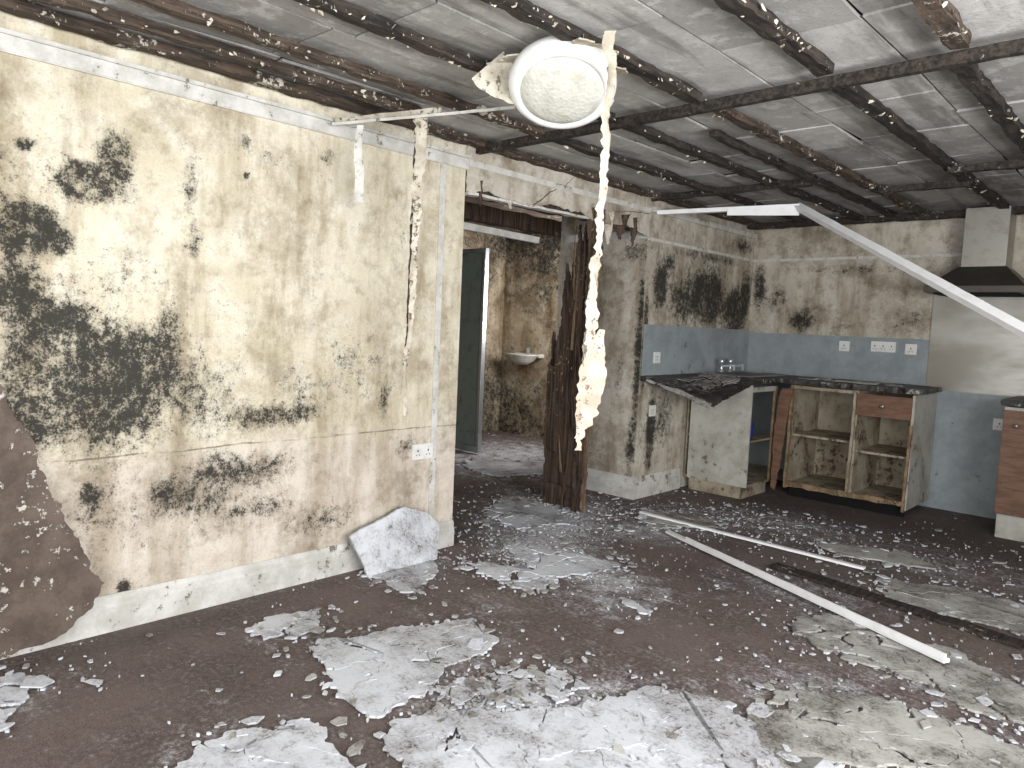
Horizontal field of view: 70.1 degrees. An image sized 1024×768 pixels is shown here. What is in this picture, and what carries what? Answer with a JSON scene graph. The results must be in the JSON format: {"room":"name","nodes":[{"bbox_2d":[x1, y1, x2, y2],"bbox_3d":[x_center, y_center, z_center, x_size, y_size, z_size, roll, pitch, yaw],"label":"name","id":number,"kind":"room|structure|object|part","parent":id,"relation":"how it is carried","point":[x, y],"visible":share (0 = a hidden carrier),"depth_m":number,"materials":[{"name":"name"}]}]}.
{"room":"derelict kitchen","nodes":[
{"label":"derelict kitchen","id":0,"kind":"room"},
{"bbox_2d":[0,11,466,596],"bbox_3d":[-1.877,-0.159,2.629,0.120,2.330,4.450,7,6,43],"label":"wall","id":1,"kind":"structure","parent":0,"point":[203,324],"depth_m":3.14,"materials":[{"name":"beige paint"}]},
{"bbox_2d":[0,520,453,659],"bbox_3d":[-1.840,0.932,2.704,0.020,0.150,4.350,7,6,43],"label":"baseboard","id":2,"kind":"structure","parent":1,"relation":"attached to","point":[138,606],"depth_m":3.22,"materials":[{"name":"white paint"}]},
{"bbox_2d":[0,27,470,169],"bbox_3d":[-1.778,-1.178,2.503,0.018,0.060,4.460,7,6,43],"label":"trim","id":3,"kind":"structure","parent":1,"relation":"attached to","point":[9,44],"depth_m":3.00,"materials":[{"name":"white paint"}]},
{"bbox_2d":[411,443,432,459],"bbox_3d":[-0.497,0.375,4.064,0.016,0.086,0.146,7,6,43],"label":"wall socket","id":4,"kind":"object","parent":1,"relation":"attached to","point":[425,450],"visible":1,"depth_m":4.06,"materials":[{"name":"white plastic"}]},
{"bbox_2d":[428,163,445,518],"bbox_3d":[-0.420,-0.203,4.078,0.008,2.015,0.040,7,6,43],"label":"trim","id":5,"kind":"structure","parent":1,"relation":"attached to","point":[442,191],"depth_m":4.07,"materials":[{"name":"white paint"}]},
{"bbox_2d":[463,145,650,511],"bbox_3d":[0.232,-0.291,5.416,1.016,2.342,3.016,7,6,43],"label":"wall","id":6,"kind":"structure","parent":1,"relation":"attached to","point":[480,184],"depth_m":4.93,"materials":[{"name":"white paint"}]},
{"bbox_3d":[-0.308,-1.044,4.829,0.032,0.066,1.452,7,6,43],"label":"curtain rail","id":7,"kind":"part","parent":6,"relation":"part of","materials":[{"name":"white metal"}]},
{"bbox_2d":[469,160,650,212],"bbox_3d":[0.395,-1.276,4.802,0.016,0.040,1.870,7,6,43],"label":"trim","id":8,"kind":"structure","parent":1,"relation":"attached to","point":[472,163],"depth_m":4.63,"materials":[{"name":"white paint"}]},
{"bbox_2d":[463,230,506,432],"bbox_3d":[-1.594,-0.564,7.405,0.100,2.400,4.200,7,6,43],"label":"wall","id":9,"kind":"structure","parent":0,"point":[496,245],"depth_m":8.78,"materials":[{"name":"paint"}]},
{"bbox_2d":[0,431,1023,767],"bbox_3d":[-0.117,1.017,3.536,7.800,0.001,8.120,7,6,43],"label":"floor","id":10,"kind":"structure","parent":0,"point":[124,724],"depth_m":3.13,"materials":[{"name":"concrete"}]},
{"bbox_2d":[0,672,33,732],"bbox_3d":[-1.696,1.030,2.376,0.473,0.014,0.322,7,6,43],"label":"peeled paint patch","id":11,"kind":"object","parent":10,"relation":"on","point":[11,696],"visible":0.94,"depth_m":2.41,"materials":[{"name":"white paint"}]},
{"bbox_2d":[0,382,103,657],"bbox_3d":[-1.861,0.401,2.563,0.057,1.183,0.778,7,6,43],"label":"exposed wall patch","id":12,"kind":"object","parent":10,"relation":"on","point":[47,582],"visible":1,"depth_m":2.67,"materials":[{"name":"brown concrete"}]},
{"bbox_2d":[175,718,354,767],"bbox_3d":[-0.717,1.095,2.115,0.472,0.014,0.403,0,5,-25],"label":"peeled paint patch","id":13,"kind":"object","parent":10,"relation":"on","point":[302,744],"visible":1,"depth_m":2.16,"materials":[{"name":"white paint"}]},
{"bbox_2d":[246,609,320,640],"bbox_3d":[-0.929,1.010,3.059,0.263,0.013,0.335,7,6,43],"label":"peeled paint patch","id":14,"kind":"object","parent":10,"relation":"on","point":[273,626],"visible":0.98,"depth_m":3.04,"materials":[{"name":"white paint"}]},
{"bbox_2d":[349,507,439,578],"bbox_3d":[-0.601,0.817,3.856,0.127,0.297,0.582,7,6,43],"label":"peeled paint patch","id":15,"kind":"object","parent":10,"relation":"on","point":[405,537],"visible":0.99,"depth_m":3.84,"materials":[{"name":"white paint"}]},
{"bbox_2d":[309,618,498,718],"bbox_3d":[-0.348,1.056,2.794,0.737,0.016,0.651,0,5,-30],"label":"peeled paint patch","id":16,"kind":"object","parent":10,"relation":"on","point":[396,647],"visible":1,"depth_m":2.79,"materials":[{"name":"white paint"}]},
{"bbox_2d":[373,560,438,593],"bbox_3d":[-0.466,0.973,3.760,0.431,0.016,0.492,7,6,43],"label":"peeled paint patch","id":17,"kind":"object","parent":10,"relation":"on","point":[412,576],"depth_m":3.69,"materials":[{"name":"grey paint"}]},
{"bbox_2d":[455,442,474,452],"bbox_3d":[-0.589,0.626,7.519,0.650,0.060,0.050,7,6,43],"label":"rail","id":18,"kind":"object","parent":10,"relation":"on","point":[460,446],"visible":0.48,"depth_m":7.38,"materials":[{"name":"metal"}]},
{"bbox_2d":[455,252,482,445],"bbox_3d":[-0.545,-0.359,7.440,0.650,1.920,0.020,7,6,43],"label":"panel","id":19,"kind":"object","parent":18,"relation":"on","point":[472,263],"visible":0.45,"depth_m":7.32,"materials":[{"name":"grey wood"}]},
{"bbox_2d":[463,248,482,252],"bbox_3d":[-0.502,-1.335,7.361,0.650,0.040,0.050,7,6,43],"label":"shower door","id":20,"kind":"structure","parent":19,"relation":"attached to","point":[476,250],"depth_m":7.21,"materials":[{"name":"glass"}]},
{"bbox_2d":[475,248,488,452],"bbox_3d":[-0.295,-0.320,7.205,0.040,2.020,0.050,7,6,43],"label":"stile","id":21,"kind":"object","parent":10,"relation":"on","point":[485,268],"visible":1,"depth_m":7.19,"materials":[{"name":"wood"}]},
{"bbox_2d":[462,456,544,475],"bbox_3d":[0.016,0.755,6.758,0.969,0.015,0.896,1,5,-15],"label":"peeled paint patch","id":22,"kind":"object","parent":10,"relation":"on","point":[499,466],"visible":0.82,"depth_m":6.69,"materials":[{"name":"grey paint"}]},
{"bbox_2d":[0,433,1023,767],"bbox_3d":[-0.038,0.955,4.128,6.951,0.036,6.802,7,6,43],"label":"rubble","id":23,"kind":"object","parent":10,"relation":"on","point":[758,708],"visible":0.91,"depth_m":2.80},
{"bbox_2d":[434,669,589,710],"bbox_3d":[0.017,1.091,2.582,0.524,0.012,0.290,0,5,-26],"label":"peeled paint patch","id":24,"kind":"object","parent":10,"relation":"on","point":[525,685],"visible":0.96,"depth_m":2.61,"materials":[{"name":"white paint"}]},
{"bbox_2d":[487,499,569,529],"bbox_3d":[0.071,0.892,5.079,0.534,0.014,0.753,0,5,-24],"label":"peeled paint patch","id":25,"kind":"object","parent":10,"relation":"on","point":[535,511],"visible":1,"depth_m":5.00,"materials":[{"name":"grey paint"}]},
{"bbox_2d":[467,538,619,593],"bbox_3d":[0.092,0.977,4.025,0.788,0.015,0.726,7,6,43],"label":"peeled paint patch","id":26,"kind":"object","parent":10,"relation":"on","point":[585,564],"visible":1,"depth_m":3.92,"materials":[{"name":"grey paint"}]},
{"bbox_2d":[542,327,559,505],"bbox_3d":[0.300,0.246,5.329,0.122,1.324,0.030,7,6,43],"label":"board","id":27,"kind":"object","parent":10,"relation":"on","point":[548,466],"visible":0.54,"depth_m":5.34,"materials":[{"name":"brown wood"}]},
{"bbox_2d":[542,335,563,452],"bbox_3d":[0.300,0.070,5.252,0.172,0.843,0.029,7,6,43],"label":"fragment","id":28,"kind":"object","parent":27,"relation":"attached to","point":[552,426],"visible":1,"depth_m":5.25,"materials":[{"name":"brown wood"}]},
{"bbox_2d":[552,261,573,504],"bbox_3d":[0.373,0.003,5.259,0.117,1.762,0.030,7,6,43],"label":"board","id":29,"kind":"object","parent":10,"relation":"on","point":[557,476],"visible":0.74,"depth_m":5.23,"materials":[{"name":"brown wood"}]},
{"bbox_2d":[559,440,561,472],"bbox_3d":[0.344,0.500,5.226,0.019,0.273,0.048,7,6,43],"label":"splinter","id":30,"kind":"object","parent":29,"relation":"attached to","point":[560,466],"visible":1,"depth_m":5.23,"materials":[{"name":"brown wood"}]},
{"bbox_2d":[566,279,569,364],"bbox_3d":[0.396,-0.458,5.185,0.064,0.652,0.011,6,5,33],"label":"splinter","id":31,"kind":"object","parent":29,"relation":"attached to","point":[568,353],"visible":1,"depth_m":5.19,"materials":[{"name":"brown wood"}]},
{"bbox_2d":[560,423,571,508],"bbox_3d":[0.386,0.584,5.200,0.060,0.637,0.018,7,6,43],"label":"splinter","id":32,"kind":"object","parent":10,"relation":"on","point":[562,496],"visible":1,"depth_m":5.21,"materials":[{"name":"brown wood"}]},
{"bbox_2d":[563,224,587,507],"bbox_3d":[0.455,-0.112,5.190,0.117,2.039,0.030,7,6,43],"label":"board","id":33,"kind":"object","parent":10,"relation":"on","point":[581,249],"visible":0.64,"depth_m":5.16,"materials":[{"name":"brown wood"}]},
{"bbox_2d":[567,287,574,346],"bbox_3d":[0.414,-0.482,5.152,0.084,0.443,0.017,5,5,31],"label":"splinter","id":34,"kind":"object","parent":33,"relation":"attached to","point":[570,318],"visible":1,"depth_m":5.15,"materials":[{"name":"brown wood"}]},
{"bbox_2d":[570,350,571,396],"bbox_3d":[0.423,-0.065,5.192,0.017,0.519,0.039,7,6,43],"label":"splinter","id":35,"kind":"object","parent":33,"relation":"attached to","point":[571,350],"visible":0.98,"depth_m":5.18,"materials":[{"name":"brown wood"}]},
{"bbox_2d":[572,401,574,428],"bbox_3d":[0.428,0.205,5.113,0.017,0.218,0.032,7,6,43],"label":"splinter","id":36,"kind":"object","parent":33,"relation":"attached to","point":[573,423],"visible":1,"depth_m":5.12,"materials":[{"name":"brown wood"}]},
{"bbox_2d":[573,224,575,299],"bbox_3d":[0.444,-0.909,5.127,0.024,0.636,0.021,7,6,43],"label":"splinter","id":37,"kind":"object","parent":33,"relation":"attached to","point":[575,224],"visible":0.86,"depth_m":5.14,"materials":[{"name":"brown wood"}]},
{"bbox_2d":[570,257,578,349],"bbox_3d":[0.442,-0.575,5.089,0.015,0.679,0.051,0,5,-32],"label":"splinter","id":38,"kind":"object","parent":33,"relation":"attached to","point":[574,312],"visible":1,"depth_m":5.10,"materials":[{"name":"brown wood"}]},
{"bbox_2d":[571,300,579,395],"bbox_3d":[0.452,-0.252,5.149,0.018,0.672,0.059,1,5,-23],"label":"splinter","id":39,"kind":"object","parent":33,"relation":"attached to","point":[579,300],"visible":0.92,"depth_m":5.14,"materials":[{"name":"brown wood"}]},
{"bbox_2d":[582,234,587,313],"bbox_3d":[0.510,-0.761,5.108,0.024,0.669,0.014,7,6,43],"label":"splinter","id":40,"kind":"object","parent":33,"relation":"attached to","point":[587,234],"visible":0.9,"depth_m":5.11,"materials":[{"name":"brown wood"}]},
{"bbox_2d":[570,225,596,511],"bbox_3d":[0.511,-0.106,5.129,0.080,2.043,0.083,7,6,43],"label":"stud","id":41,"kind":"object","parent":10,"relation":"on","point":[576,485],"visible":0.42,"depth_m":5.17,"materials":[{"name":"brown wood"}]},
{"bbox_2d":[573,386,575,432],"bbox_3d":[0.440,0.167,5.106,0.046,0.350,0.015,0,5,-27],"label":"splinter","id":42,"kind":"object","parent":41,"relation":"attached to","point":[573,386],"visible":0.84,"depth_m":5.11,"materials":[{"name":"brown wood"}]},
{"bbox_2d":[573,344,576,408],"bbox_3d":[0.450,-0.065,5.135,0.080,0.606,0.018,5,5,30],"label":"splinter","id":43,"kind":"object","parent":41,"relation":"attached to","point":[573,344],"visible":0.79,"depth_m":5.14,"materials":[{"name":"brown wood"}]},
{"bbox_2d":[575,322,579,367],"bbox_3d":[0.463,-0.245,5.053,0.085,0.380,0.010,6,6,36],"label":"splinter","id":44,"kind":"object","parent":41,"relation":"attached to","point":[575,322],"visible":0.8,"depth_m":5.06,"materials":[{"name":"brown wood"}]},
{"bbox_2d":[578,450,580,480],"bbox_3d":[0.464,0.405,5.115,0.013,0.542,0.092,-1,6,-41],"label":"splinter","id":45,"kind":"object","parent":41,"relation":"attached to","point":[578,450],"visible":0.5,"depth_m":5.11,"materials":[{"name":"brown wood"}]},
{"bbox_2d":[582,279,586,355],"bbox_3d":[0.505,-0.461,5.055,0.021,0.531,0.036,7,6,43],"label":"splinter","id":46,"kind":"object","parent":41,"relation":"attached to","point":[586,279],"visible":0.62,"depth_m":5.05,"materials":[{"name":"brown wood"}]},
{"bbox_2d":[383,685,838,767],"bbox_3d":[0.313,1.133,2.201,1.342,0.016,0.792,1,5,-17],"label":"peeled paint patch","id":47,"kind":"object","parent":10,"relation":"on","point":[584,739],"visible":1,"depth_m":2.30,"materials":[{"name":"white paint"}]},
{"bbox_2d":[620,597,650,615],"bbox_3d":[0.581,1.046,3.434,0.065,0.010,0.228,0,5,-29],"label":"peeled paint patch","id":48,"kind":"object","parent":10,"relation":"on","point":[630,603],"visible":1,"depth_m":3.43,"materials":[{"name":"white paint"}]},
{"bbox_2d":[638,509,719,529],"bbox_3d":[1.124,0.938,5.094,0.529,0.014,0.485,1,5,-14],"label":"peeled paint patch","id":49,"kind":"object","parent":10,"relation":"on","point":[706,522],"visible":0.85,"depth_m":5.02,"materials":[{"name":"grey paint"}]},
{"bbox_2d":[684,385,783,498],"bbox_3d":[2.005,0.430,6.299,0.565,0.915,1.020,7,6,43],"label":"base cabinet","id":50,"kind":"object","parent":10,"relation":"on","point":[718,440],"visible":0.85,"depth_m":5.93,"materials":[{"name":"beige wood"}]},
{"bbox_3d":[1.678,0.396,5.918,0.525,0.815,0.020,7,6,43],"label":"panel","id":51,"kind":"part","parent":50,"relation":"part of","materials":[{"name":"white plastic"}]},
{"bbox_2d":[687,433,769,442],"bbox_3d":[1.831,0.435,6.133,0.540,0.016,0.500,7,6,43],"label":"shelf","id":52,"kind":"object","parent":50,"relation":"attached to","point":[706,437],"depth_m":5.95,"materials":[{"name":"beige wood"}]},
{"bbox_2d":[750,420,753,437],"bbox_3d":[1.957,0.359,6.038,0.076,0.160,0.076,7,6,43],"label":"bottle","id":53,"kind":"object","parent":50,"relation":"on","point":[752,424],"visible":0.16,"depth_m":6.01,"materials":[{"name":"plastic"}]},
{"bbox_3d":[2.029,0.041,5.875,0.020,0.040,0.420,7,6,43],"label":"rail","id":54,"kind":"part","parent":50,"relation":"part of","materials":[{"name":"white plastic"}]},
{"bbox_2d":[639,511,865,569],"bbox_3d":[1.453,0.976,4.658,1.520,0.016,0.034,7,6,44],"label":"trim strip","id":55,"kind":"object","parent":10,"relation":"on","point":[852,565],"visible":1,"depth_m":4.55,"materials":[{"name":"white plastic"}]},
{"bbox_2d":[665,530,949,663],"bbox_3d":[1.378,1.021,3.818,0.043,0.052,1.928,1,5,-23],"label":"trim strip","id":56,"kind":"object","parent":10,"relation":"on","point":[678,536],"depth_m":3.46,"materials":[{"name":"white plastic"}]},
{"bbox_3d":[1.406,1.027,3.714,0.012,0.045,1.715,1,5,-23],"label":"lip","id":57,"kind":"part","parent":56,"relation":"part of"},
{"bbox_2d":[770,384,936,517],"bbox_3d":[2.736,0.493,5.894,1.015,0.920,0.686,7,6,43],"label":"base cabinet","id":58,"kind":"object","parent":10,"relation":"on","point":[867,450],"visible":0.92,"depth_m":5.93,"materials":[{"name":"beige wood"}]},
{"bbox_2d":[642,371,941,408],"bbox_3d":[2.191,0.072,5.669,1.648,0.213,1.769,7,6,43],"label":"countertop","id":59,"kind":"structure","parent":58,"relation":"on","point":[707,391],"depth_m":5.58,"materials":[{"name":"black stone"}]},
{"bbox_2d":[719,358,743,371],"bbox_3d":[1.900,-0.158,6.320,0.150,0.118,0.208,7,6,43],"label":"tap","id":60,"kind":"object","parent":59,"relation":"on","point":[721,361],"visible":0.98,"depth_m":6.29,"materials":[{"name":"metal"}]},
{"bbox_2d":[701,371,785,377],"bbox_3d":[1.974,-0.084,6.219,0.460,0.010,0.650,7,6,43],"label":"sink","id":61,"kind":"object","parent":59,"relation":"in","point":[749,374],"visible":0.97,"depth_m":6.14,"materials":[{"name":"silver metal"}]},
{"bbox_2d":[719,372,771,375],"bbox_3d":[1.974,-0.086,6.197,0.310,0.002,0.480,7,6,43],"label":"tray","id":62,"kind":"object","parent":61,"relation":"on","point":[729,373],"depth_m":6.16,"materials":[{"name":"metal"}]},
{"bbox_2d":[792,429,850,442],"bbox_3d":[2.662,0.428,6.042,0.472,0.018,0.530,7,6,43],"label":"shelf","id":63,"kind":"object","parent":58,"relation":"attached to","point":[839,435],"depth_m":6.03,"materials":[{"name":"beige wood"}]},
{"bbox_3d":[2.467,0.043,5.778,0.482,0.028,0.024,7,6,43],"label":"rail","id":64,"kind":"part","parent":58,"relation":"part of","materials":[{"name":"beige wood"}]},
{"bbox_2d":[856,444,906,458],"bbox_3d":[2.985,0.528,5.726,0.374,0.018,0.550,7,6,43],"label":"shelf","id":65,"kind":"object","parent":58,"relation":"attached to","point":[899,451],"depth_m":5.70,"materials":[{"name":"beige wood"}]},
{"bbox_3d":[2.783,0.170,5.467,0.385,0.165,0.020,7,6,43],"label":"drawer","id":66,"kind":"part","parent":58,"relation":"part of","materials":[{"name":"brown wood"}]},
{"bbox_2d":[816,540,935,569],"bbox_3d":[2.197,1.038,4.440,0.618,0.013,0.347,4,5,17],"label":"peeled paint patch","id":67,"kind":"object","parent":10,"relation":"on","point":[895,557],"visible":0.98,"depth_m":4.42,"materials":[{"name":"grey paint"}]},
{"bbox_2d":[747,688,1023,767],"bbox_3d":[1.258,1.161,2.380,0.942,0.015,0.592,3,5,9],"label":"peeled paint patch","id":68,"kind":"object","parent":10,"relation":"on","point":[941,745],"visible":1,"depth_m":2.39,"materials":[{"name":"beige paint"}]},
{"bbox_2d":[769,562,1023,650],"bbox_3d":[1.962,1.098,3.522,0.096,0.025,1.577,-1,6,-37],"label":"wooden plank","id":69,"kind":"object","parent":10,"relation":"on","point":[945,620],"depth_m":3.55,"materials":[{"name":"brown wood"}]},
{"bbox_2d":[791,613,1023,723],"bbox_3d":[1.606,1.127,2.999,0.947,0.014,0.555,7,6,43],"label":"peeled paint patch","id":70,"kind":"object","parent":10,"relation":"on","point":[971,680],"visible":0.91,"depth_m":2.94,"materials":[{"name":"beige paint"}]},
{"bbox_2d":[876,577,1023,635],"bbox_3d":[2.246,1.099,3.694,0.789,0.015,0.509,7,6,43],"label":"peeled paint patch","id":71,"kind":"object","parent":10,"relation":"on","point":[971,606],"visible":0.97,"depth_m":3.66,"materials":[{"name":"grey paint"}]},
{"bbox_2d":[994,396,1023,541],"bbox_3d":[3.755,0.598,4.961,0.700,0.950,0.668,7,6,43],"label":"base cabinet","id":72,"kind":"object","parent":10,"relation":"on","point":[1009,498],"visible":1,"depth_m":4.92,"materials":[{"name":"brown wood"}]},
{"bbox_2d":[1001,396,1023,406],"bbox_3d":[3.778,0.144,4.928,0.700,0.040,0.660,7,6,43],"label":"countertop","id":73,"kind":"structure","parent":72,"relation":"on","point":[1018,401],"depth_m":4.90,"materials":[{"name":"black stone"}]},
{"bbox_2d":[0,0,1023,229],"bbox_3d":[1.083,-1.139,2.340,4.405,0.080,7.961,7,6,43],"label":"ceiling","id":74,"kind":"structure","parent":0,"point":[963,63],"depth_m":3.03,"materials":[{"name":"wood"}]},
{"bbox_2d":[464,182,568,232],"bbox_3d":[-0.441,-1.655,6.308,3.080,0.050,4.250,7,6,43],"label":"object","id":75,"kind":"structure","parent":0,"point":[501,206],"depth_m":7.07,"materials":[{"name":"brown wood"}]},
{"bbox_2d":[31,0,1023,222],"bbox_3d":[1.105,-1.203,2.282,4.900,0.070,8.300,7,6,43],"label":"ceiling","id":76,"kind":"structure","parent":0,"point":[706,46],"depth_m":2.92,"materials":[{"name":"grey wood"}]},
{"bbox_2d":[332,106,516,124],"bbox_3d":[-0.408,-1.187,3.232,0.942,0.023,0.035,5,5,25],"label":"bar","id":77,"kind":"object","parent":76,"relation":"attached to","point":[506,107],"visible":0.98,"depth_m":3.20,"materials":[{"name":"white paint"}]},
{"bbox_2d":[354,125,364,202],"bbox_3d":[-0.709,-1.021,3.386,0.052,0.350,0.018,2,5,-7],"label":"peeling wallpaper strip","id":78,"kind":"object","parent":77,"relation":"hanging from","point":[358,161],"visible":1,"depth_m":3.38,"materials":[{"name":"paper"}]},
{"bbox_2d":[335,107,441,124],"bbox_3d":[-0.569,-1.214,3.313,0.547,0.036,0.193,7,6,43],"label":"bar lip","id":79,"kind":"object","parent":77,"relation":"attached to","point":[436,109],"depth_m":3.29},
{"bbox_2d":[402,118,428,415],"bbox_3d":[-0.445,-0.519,3.286,0.080,1.331,0.059,5,5,26],"label":"paper strip","id":80,"kind":"object","parent":77,"relation":"hanging from","point":[421,130],"visible":1,"depth_m":3.28,"materials":[{"name":"wallpaper"}]},
{"bbox_2d":[472,51,514,103],"bbox_3d":[-0.057,-1.162,2.764,0.195,0.199,0.016,3,5,2],"label":"flap","id":81,"kind":"object","parent":76,"relation":"hanging from","point":[492,79],"visible":0.68,"depth_m":2.77,"materials":[{"name":"paper"}]},
{"bbox_2d":[14,0,1023,212],"bbox_3d":[0.822,-1.244,3.447,2.473,0.048,5.803,7,6,43],"label":"paper scraps","id":82,"kind":"object","parent":76,"relation":"attached to","point":[944,4],"visible":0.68,"depth_m":2.78,"materials":[{"name":"paper"}]},
{"bbox_2d":[486,37,627,75],"bbox_3d":[0.196,-1.209,2.755,0.486,0.044,0.422,7,6,43],"label":"plaster","id":83,"kind":"object","parent":76,"relation":"attached to","point":[510,58],"depth_m":2.66,"materials":[{"name":"beige paint"}]},
{"bbox_2d":[508,36,616,128],"bbox_3d":[0.187,-1.116,2.709,0.394,0.258,0.369,5,5,25],"label":"ceiling light","id":84,"kind":"object","parent":76,"relation":"attached to","point":[554,83],"visible":0.88,"depth_m":2.64,"materials":[{"name":"white plastic"}]},
{"bbox_2d":[520,57,603,123],"bbox_3d":[0.183,-1.065,2.688,0.310,0.031,0.310,3,-25,3],"label":"diffuser","id":85,"kind":"object","parent":84,"relation":"attached to","point":[553,90],"depth_m":2.66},
{"bbox_2d":[575,30,616,450],"bbox_3d":[0.304,-0.478,2.561,0.105,1.451,0.060,3,5,3],"label":"strip","id":86,"kind":"object","parent":76,"relation":"hanging from","point":[592,370],"visible":1,"depth_m":2.57,"materials":[{"name":"plaster"},{"name":"peeling paint"}]},
{"bbox_2d":[498,232,560,438],"bbox_3d":[0.717,-0.524,8.181,2.400,2.400,0.100,7,6,43],"label":"wall","id":87,"kind":"structure","parent":0,"point":[531,287],"depth_m":8.61,"materials":[{"name":"paint"}]},
{"bbox_2d":[507,348,543,364],"bbox_3d":[0.125,-0.321,8.457,0.430,0.200,0.315,7,6,43],"label":"basin","id":88,"kind":"object","parent":87,"relation":"attached to","point":[519,358],"visible":1,"depth_m":8.37,"materials":[{"name":"ceramic"}]},
{"bbox_3d":[0.121,-0.285,8.458,0.430,0.128,0.310,7,6,43],"label":"bowl","id":89,"kind":"part","parent":88,"relation":"part of","materials":[{"name":"ceramic"}]},
{"bbox_2d":[556,212,648,476],"bbox_3d":[0.677,-0.304,5.860,0.850,2.330,0.001,7,6,43],"label":"wall","id":90,"kind":"structure","parent":0,"point":[612,444],"depth_m":5.72,"materials":[{"name":"paint"}]},
{"bbox_2d":[564,231,647,242],"bbox_3d":[0.729,-1.163,5.769,0.800,0.060,0.014,7,6,43],"label":"trim","id":91,"kind":"structure","parent":90,"relation":"attached to","point":[626,235],"depth_m":5.70,"materials":[{"name":"white paint"}]},
{"bbox_2d":[586,468,635,499],"bbox_3d":[0.648,0.775,5.915,0.820,0.170,0.020,7,6,43],"label":"baseboard","id":92,"kind":"structure","parent":90,"relation":"attached to","point":[618,485],"depth_m":5.77,"materials":[{"name":"white paint"}]},
{"bbox_2d":[634,201,755,486],"bbox_3d":[1.600,-0.292,6.220,0.001,2.330,1.790,7,6,43],"label":"wall","id":93,"kind":"structure","parent":0,"point":[686,287],"depth_m":5.98,"materials":[{"name":"paint"}]},
{"bbox_2d":[649,405,655,416],"bbox_3d":[1.107,0.211,5.748,0.016,0.086,0.086,7,6,43],"label":"wall socket","id":94,"kind":"object","parent":93,"relation":"attached to","point":[652,408],"visible":1,"depth_m":5.74,"materials":[{"name":"white plastic"}]},
{"bbox_2d":[634,468,679,498],"bbox_3d":[1.175,0.800,5.892,0.020,0.170,0.670,7,6,43],"label":"baseboard","id":95,"kind":"structure","parent":93,"relation":"attached to","point":[664,481],"depth_m":5.87,"materials":[{"name":"white paint"}]},
{"bbox_2d":[641,324,749,375],"bbox_3d":[1.611,-0.284,6.224,0.012,0.395,1.770,7,6,43],"label":"backsplash","id":96,"kind":"structure","parent":93,"relation":"attached to","point":[683,349],"depth_m":6.09,"materials":[{"name":"blue paint"}]},
{"bbox_2d":[653,352,660,362],"bbox_3d":[1.134,-0.206,5.707,0.016,0.086,0.086,7,6,43],"label":"wall socket","id":97,"kind":"object","parent":96,"relation":"attached to","point":[656,357],"visible":1,"depth_m":5.70,"materials":[{"name":"white plastic"}]},
{"bbox_2d":[648,237,753,261],"bbox_3d":[1.642,-1.120,6.149,0.014,0.025,1.790,7,6,43],"label":"trim","id":98,"kind":"structure","parent":93,"relation":"attached to","point":[649,238],"depth_m":6.03,"materials":[{"name":"white paint"}]},
{"bbox_2d":[651,206,756,238],"bbox_3d":[1.654,-1.342,6.129,0.020,0.040,1.790,7,6,43],"label":"trim","id":99,"kind":"structure","parent":93,"relation":"attached to","point":[653,209],"depth_m":6.11,"materials":[{"name":"white paint"}]},
{"bbox_2d":[657,203,1023,337],"bbox_3d":[1.997,-0.642,4.319,0.582,1.090,3.102,0,5,-26],"label":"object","id":100,"kind":"object","parent":93,"relation":"attached to","point":[1003,319],"visible":1,"depth_m":4.20,"materials":[{"name":"white plastic"}]},
{"bbox_2d":[749,214,1023,339],"bbox_3d":[3.918,-0.118,5.336,4.800,2.330,0.100,7,6,43],"label":"wall","id":101,"kind":"structure","parent":0,"point":[858,297],"depth_m":6.21,"materials":[{"name":"paint"}]},
{"bbox_2d":[754,253,961,261],"bbox_3d":[2.871,-1.071,6.211,1.720,0.025,0.014,7,6,43],"label":"trim","id":102,"kind":"structure","parent":101,"relation":"attached to","point":[950,254],"depth_m":6.19,"materials":[{"name":"white paint"}]},
{"bbox_2d":[747,332,1014,518],"bbox_3d":[3.354,0.319,5.809,3.188,1.335,0.012,7,6,43],"label":"backsplash","id":103,"kind":"structure","parent":101,"relation":"attached to","point":[966,447],"depth_m":5.87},
{"bbox_2d":[839,341,849,350],"bbox_3d":[2.843,-0.324,6.248,0.086,0.086,0.016,7,6,43],"label":"wall socket","id":104,"kind":"object","parent":103,"relation":"attached to","point":[843,345],"visible":1,"depth_m":6.24,"materials":[{"name":"white plastic"}]},
{"bbox_2d":[871,341,895,352],"bbox_3d":[3.068,-0.307,6.035,0.190,0.086,0.016,7,6,43],"label":"wall socket","id":105,"kind":"object","parent":103,"relation":"attached to","point":[876,346],"visible":1,"depth_m":6.03,"materials":[{"name":"white plastic"}]},
{"bbox_2d":[905,344,916,354],"bbox_3d":[3.220,-0.279,5.893,0.086,0.086,0.016,7,6,43],"label":"wall socket","id":106,"kind":"object","parent":103,"relation":"attached to","point":[910,349],"visible":1,"depth_m":5.89,"materials":[{"name":"white plastic"}]},
{"bbox_2d":[992,418,1002,430],"bbox_3d":[3.669,0.305,5.492,0.086,0.086,0.016,7,6,43],"label":"wall socket","id":107,"kind":"object","parent":103,"relation":"attached to","point":[997,423],"visible":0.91,"depth_m":5.50,"materials":[{"name":"white plastic"}]},
{"bbox_2d":[923,206,1023,296],"bbox_3d":[3.442,-0.968,5.323,0.630,0.638,0.485,7,6,43],"label":"hood","id":108,"kind":"object","parent":101,"relation":"attached to","point":[986,270],"visible":0.92,"depth_m":5.28,"materials":[{"name":"silver metal"}]},
{"bbox_2d":[926,295,1023,395],"bbox_3d":[3.582,-0.301,5.556,0.720,0.750,0.008,7,6,43],"label":"panel","id":109,"kind":"object","parent":101,"relation":"attached to","point":[969,352],"visible":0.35,"depth_m":5.59,"materials":[{"name":"silver metal"}]}
]}

